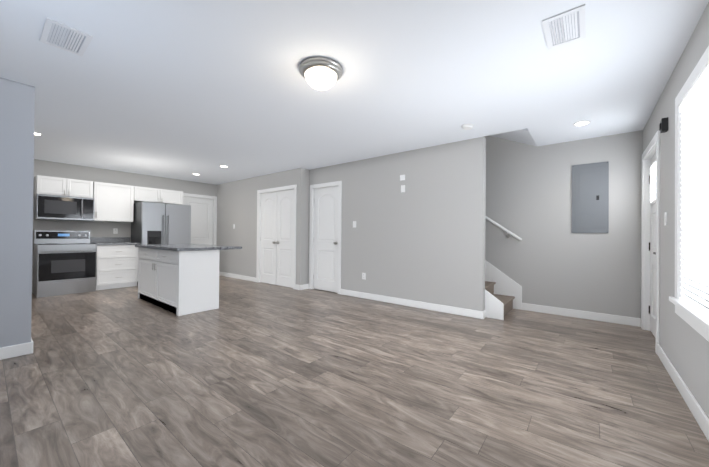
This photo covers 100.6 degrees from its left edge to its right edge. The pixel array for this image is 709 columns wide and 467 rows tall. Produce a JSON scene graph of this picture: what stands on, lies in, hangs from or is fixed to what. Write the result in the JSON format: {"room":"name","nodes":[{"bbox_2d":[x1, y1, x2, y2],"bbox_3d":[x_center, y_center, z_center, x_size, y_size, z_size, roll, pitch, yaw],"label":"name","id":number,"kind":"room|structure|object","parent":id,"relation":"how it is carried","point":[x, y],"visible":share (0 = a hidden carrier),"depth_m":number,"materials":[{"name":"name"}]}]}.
{"room":"empty living room","nodes":[
{"label":"empty living room","id":0,"kind":"room"},
{"bbox_2d":[0,78,34,347],"bbox_3d":[-3.858,-0.133,2.749,1.500,2.440,1.050,0,0,38],"label":"wall","id":1,"kind":"structure","parent":0,"point":[17,104],"depth_m":2.62,"materials":[{"name":"grey paint"}]},
{"bbox_2d":[0,341,32,359],"bbox_3d":[-3.265,1.037,2.282,0.018,0.105,1.020,0,0,38],"label":"baseboard","id":2,"kind":"structure","parent":1,"relation":"attached to","point":[12,351],"depth_m":2.61,"materials":[{"name":"white wood"}]},
{"bbox_2d":[32,159,216,292],"bbox_3d":[-5.078,-0.123,6.456,0.160,2.440,5.660,0,0,38],"label":"wall","id":3,"kind":"structure","parent":0,"point":[76,172],"depth_m":6.09,"materials":[{"name":"grey paint"}]},
{"bbox_2d":[35,175,94,198],"bbox_3d":[-5.473,-0.860,5.563,0.319,0.333,0.756,0,0,38],"label":"upper cabinet","id":4,"kind":"object","parent":3,"relation":"attached to","point":[47,185],"depth_m":5.43,"materials":[{"name":"white wood"}]},
{"bbox_2d":[34,194,93,220],"bbox_3d":[-5.424,-0.469,5.522,0.449,0.434,0.760,0,0,38],"label":"over-the-range microwave","id":5,"kind":"object","parent":4,"relation":"attached to","point":[54,207],"visible":1,"depth_m":5.37,"materials":[{"name":"silver metal"}]},
{"bbox_2d":[94,182,134,221],"bbox_3d":[-5.032,-0.634,6.119,0.319,0.770,0.650,0,0,38],"label":"upper cabinet","id":6,"kind":"object","parent":3,"relation":"attached to","point":[113,202],"depth_m":6.02,"materials":[{"name":"white wood"}]},
{"bbox_2d":[113,228,117,233],"bbox_3d":[-5.105,-0.054,6.285,0.008,0.115,0.075,0,0,38],"label":"electrical outlet","id":7,"kind":"object","parent":3,"relation":"attached to","point":[115,230],"visible":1,"depth_m":6.28,"materials":[{"name":"white plastic"}]},
{"bbox_2d":[135,187,182,204],"bbox_3d":[-4.523,-0.854,6.759,0.319,0.315,0.971,0,0,38],"label":"upper cabinet","id":8,"kind":"object","parent":3,"relation":"attached to","point":[142,194],"depth_m":6.63,"materials":[{"name":"white wood"}]},
{"bbox_2d":[184,197,212,244],"bbox_3d":[-4.048,0.089,7.653,0.095,2.028,0.730,0,0,38],"label":"pantry door","id":9,"kind":"structure","parent":3,"relation":"in","point":[201,220],"depth_m":7.72,"materials":[{"name":"white wood"}]},
{"bbox_2d":[183,193,216,244],"bbox_3d":[-4.066,0.053,7.668,0.118,2.120,0.900,0,0,38],"label":"door frame","id":10,"kind":"structure","parent":3,"relation":"attached to","point":[214,198],"depth_m":7.93,"materials":[{"name":"white wood"}]},
{"bbox_2d":[216,168,308,284],"bbox_3d":[-2.165,-0.093,7.246,3.420,2.440,0.800,0,0,38],"label":"wall","id":11,"kind":"structure","parent":0,"point":[237,203],"depth_m":7.01,"materials":[{"name":"grey paint"}]},
{"bbox_2d":[219,271,255,281],"bbox_3d":[-3.012,1.068,7.384,1.930,0.105,0.014,0,0,38],"label":"baseboard","id":12,"kind":"structure","parent":11,"relation":"attached to","point":[248,278],"depth_m":7.25,"materials":[{"name":"white wood"}]},
{"bbox_2d":[260,192,276,284],"bbox_3d":[-1.936,0.102,6.580,0.602,2.028,0.085,0,0,38],"label":"closet door","id":13,"kind":"structure","parent":11,"relation":"in","point":[268,258],"depth_m":6.57,"materials":[{"name":"white wood"}]},
{"bbox_2d":[256,185,296,288],"bbox_3d":[-1.685,0.067,6.404,1.360,2.120,0.118,0,0,38],"label":"door frame","id":14,"kind":"structure","parent":11,"relation":"attached to","point":[277,189],"depth_m":6.45,"materials":[{"name":"white wood"}]},
{"bbox_2d":[276,189,293,287],"bbox_3d":[-1.457,0.103,6.199,0.602,2.028,0.085,0,0,38],"label":"closet door","id":15,"kind":"structure","parent":11,"relation":"in","point":[284,242],"depth_m":6.22,"materials":[{"name":"white wood"}]},
{"bbox_2d":[0,275,708,466],"bbox_3d":[-1.563,1.174,3.974,8.760,0.120,6.170,0,0,38],"label":"floor","id":16,"kind":"structure","parent":0,"point":[252,374],"depth_m":2.11,"materials":[{"name":"brown wood"}]},
{"bbox_2d":[33,230,96,297],"bbox_3d":[-5.336,0.517,5.440,0.696,1.145,0.760,0,0,38],"label":"range","id":17,"kind":"object","parent":16,"relation":"on","point":[65,262],"visible":1,"depth_m":5.29,"materials":[{"name":"silver metal"}]},
{"bbox_2d":[90,237,138,290],"bbox_3d":[-4.912,0.589,6.022,0.635,1.015,0.676,0,0,38],"label":"base cabinet","id":18,"kind":"object","parent":16,"relation":"on","point":[117,263],"visible":0.92,"depth_m":5.87,"materials":[{"name":"white painted wood"},{"name":"brushed nickel"}]},
{"bbox_2d":[131,202,190,285],"bbox_3d":[-4.309,0.227,6.582,0.801,1.755,0.940,0,0,38],"label":"refrigerator","id":19,"kind":"object","parent":16,"relation":"on","point":[157,223],"visible":0.46,"depth_m":6.29,"materials":[{"name":"silver metal"}]},
{"bbox_2d":[138,248,219,315],"bbox_3d":[-2.844,0.671,4.658,1.680,0.872,0.582,0,0,38],"label":"kitchen island","id":20,"kind":"object","parent":16,"relation":"on","point":[179,279],"depth_m":4.21,"materials":[{"name":"white wood"}]},
{"bbox_2d":[135,244,234,251],"bbox_3d":[-2.736,0.216,4.791,1.760,0.040,0.930,0,0,38],"label":"island countertop","id":21,"kind":"structure","parent":20,"relation":"on","point":[178,247],"depth_m":4.38,"materials":[{"name":"grey stone"}]},
{"bbox_2d":[485,281,514,315],"bbox_3d":[1.048,0.098,5.136,2.998,2.090,0.771,0,0,38],"label":"stairs","id":22,"kind":"structure","parent":16,"relation":"on","point":[506,301],"depth_m":4.41,"materials":[{"name":"wood"}]},
{"bbox_2d":[505,275,521,309],"bbox_3d":[1.355,-0.093,5.398,3.030,2.481,0.015,0,0,38],"label":"trim","id":23,"kind":"structure","parent":22,"relation":"attached to","point":[512,288],"depth_m":4.51,"materials":[{"name":"white wood"}]},
{"bbox_2d":[0,0,708,184],"bbox_3d":[-1.540,-1.396,3.989,8.760,0.140,6.170,0,0,38],"label":"ceiling","id":24,"kind":"structure","parent":0,"point":[184,89],"depth_m":2.48,"materials":[{"name":"white paint"}]},
{"bbox_2d":[40,17,92,56],"bbox_3d":[-1.980,-1.337,2.020,0.360,0.008,0.220,0,0,38],"label":"ceiling vent","id":25,"kind":"object","parent":24,"relation":"in","point":[59,35],"visible":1,"depth_m":2.01,"materials":[{"name":"white metal"}]},
{"bbox_2d":[299,56,342,90],"bbox_3d":[-0.271,-1.238,2.373,0.350,0.171,0.350,0,0,38],"label":"flush ceiling light","id":26,"kind":"object","parent":24,"relation":"attached to","point":[320,73],"visible":1,"depth_m":2.28,"materials":[{"name":"white glass"}]},
{"bbox_2d":[462,123,473,129],"bbox_3d":[1.367,-1.284,3.550,0.140,0.038,0.140,0,0,38],"label":"smoke detector","id":27,"kind":"object","parent":24,"relation":"attached to","point":[468,126],"visible":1,"depth_m":3.51,"materials":[{"name":"white plastic"}]},
{"bbox_2d":[542,4,585,49],"bbox_3d":[1.348,-1.308,1.886,0.210,0.008,0.350,0,0,38],"label":"ceiling vent","id":28,"kind":"object","parent":24,"relation":"in","point":[564,28],"visible":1,"depth_m":1.87,"materials":[{"name":"white metal"}]},
{"bbox_2d":[573,120,590,125],"bbox_3d":[2.660,-1.288,3.443,0.170,0.007,0.170,0,0,38],"label":"recessed light","id":29,"kind":"object","parent":24,"relation":"in","point":[581,123],"visible":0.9,"depth_m":3.44,"materials":[{"name":"white"}]},
{"bbox_2d":[308,137,485,310],"bbox_3d":[-0.035,-1.465,5.419,5.620,5.200,0.120,0,0,38],"label":"wall","id":30,"kind":"structure","parent":0,"point":[421,238],"depth_m":4.51,"materials":[{"name":"grey paint"}]},
{"bbox_2d":[313,186,337,292],"bbox_3d":[-0.568,0.109,5.768,0.690,2.028,0.095,0,0,38],"label":"door","id":31,"kind":"structure","parent":30,"relation":"in","point":[325,276],"depth_m":5.78,"materials":[{"name":"white wood"}]},
{"bbox_2d":[309,181,341,293],"bbox_3d":[-0.549,0.073,5.784,0.850,2.120,0.118,0,0,38],"label":"door frame","id":32,"kind":"structure","parent":30,"relation":"attached to","point":[311,240],"depth_m":5.87,"materials":[{"name":"white wood"}]},
{"bbox_2d":[341,289,484,318],"bbox_3d":[0.730,1.086,4.696,2.514,0.105,0.018,0,0,38],"label":"baseboard","id":33,"kind":"structure","parent":30,"relation":"attached to","point":[411,303],"depth_m":4.49,"materials":[{"name":"white wood"}]},
{"bbox_2d":[485,260,504,319],"bbox_3d":[0.827,-0.002,4.807,2.940,2.283,0.018,0,0,38],"label":"trim","id":34,"kind":"structure","parent":30,"relation":"attached to","point":[503,285],"depth_m":4.59,"materials":[{"name":"white wood"}]},
{"bbox_2d":[489,128,536,145],"bbox_3d":[0.303,-2.579,5.758,5.520,2.558,0.810,0,0,38],"label":"ceiling soffit","id":35,"kind":"structure","parent":0,"point":[524,136],"depth_m":4.22,"materials":[{"name":"white paint"}]},
{"bbox_2d":[484,130,642,317],"bbox_3d":[0.995,-1.453,5.814,6.740,5.200,0.160,0,0,38],"label":"wall","id":36,"kind":"structure","parent":0,"point":[550,259],"depth_m":4.15,"materials":[{"name":"grey paint"}]},
{"bbox_2d":[485,216,521,240],"bbox_3d":[1.491,-0.834,5.249,2.648,1.877,0.095,0,0,38],"label":"handrail","id":37,"kind":"object","parent":36,"relation":"attached to","point":[504,229],"visible":0.19,"depth_m":4.55,"materials":[{"name":"white paint"}]},
{"bbox_2d":[522,303,640,326],"bbox_3d":[3.039,1.102,4.037,1.310,0.105,0.030,0,0,38],"label":"baseboard","id":38,"kind":"structure","parent":36,"relation":"attached to","point":[625,320],"depth_m":3.98,"materials":[{"name":"white wood"}]},
{"bbox_2d":[571,161,608,232],"bbox_3d":[3.164,-0.475,3.961,0.390,0.940,0.023,0,0,38],"label":"panel","id":39,"kind":"object","parent":36,"relation":"attached to","point":[590,197],"visible":1,"depth_m":3.95,"materials":[{"name":"grey metal"}]},
{"bbox_2d":[643,2,708,417],"bbox_3d":[1.816,-0.092,1.308,0.160,2.440,6.170,0,0,38],"label":"wall","id":40,"kind":"structure","parent":0,"point":[683,344],"depth_m":2.33,"materials":[{"name":"grey paint"}]},
{"bbox_2d":[641,131,659,353],"bbox_3d":[3.233,0.091,3.156,0.118,2.120,1.050,0,0,38],"label":"door frame","id":41,"kind":"structure","parent":40,"relation":"attached to","point":[652,149],"depth_m":3.50,"materials":[{"name":"white wood"}]},
{"bbox_2d":[649,153,655,336],"bbox_3d":[3.237,0.127,3.159,0.105,2.028,0.891,0,0,38],"label":"front door","id":42,"kind":"structure","parent":40,"relation":"in","point":[652,242],"depth_m":3.34,"materials":[{"name":"white wood"}]},
{"bbox_2d":[659,117,667,132],"bbox_3d":[2.652,-0.928,2.526,0.050,0.110,0.070,0,0,38],"label":"box","id":43,"kind":"object","parent":40,"relation":"attached to","point":[663,126],"visible":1,"depth_m":2.50,"materials":[{"name":"black plastic"}]},
{"bbox_2d":[664,212,666,225],"bbox_3d":[2.692,-0.127,2.547,0.008,0.115,0.075,0,0,38],"label":"light switch","id":44,"kind":"object","parent":40,"relation":"attached to","point":[665,218],"visible":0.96,"depth_m":2.54,"materials":[{"name":"white plastic"}]},
{"bbox_2d":[657,344,708,441],"bbox_3d":[1.388,1.070,0.918,0.018,0.105,4.730,0,0,38],"label":"baseboard","id":45,"kind":"structure","parent":40,"relation":"attached to","point":[690,400],"depth_m":1.95,"materials":[{"name":"white wood"}]},
{"bbox_2d":[669,46,708,341],"bbox_3d":[2.117,-0.217,1.747,0.175,1.610,1.140,0,0,38],"label":"window","id":46,"kind":"structure","parent":40,"relation":"in","point":[690,300],"depth_m":1.88,"materials":[{"name":"white glass"}]}
]}

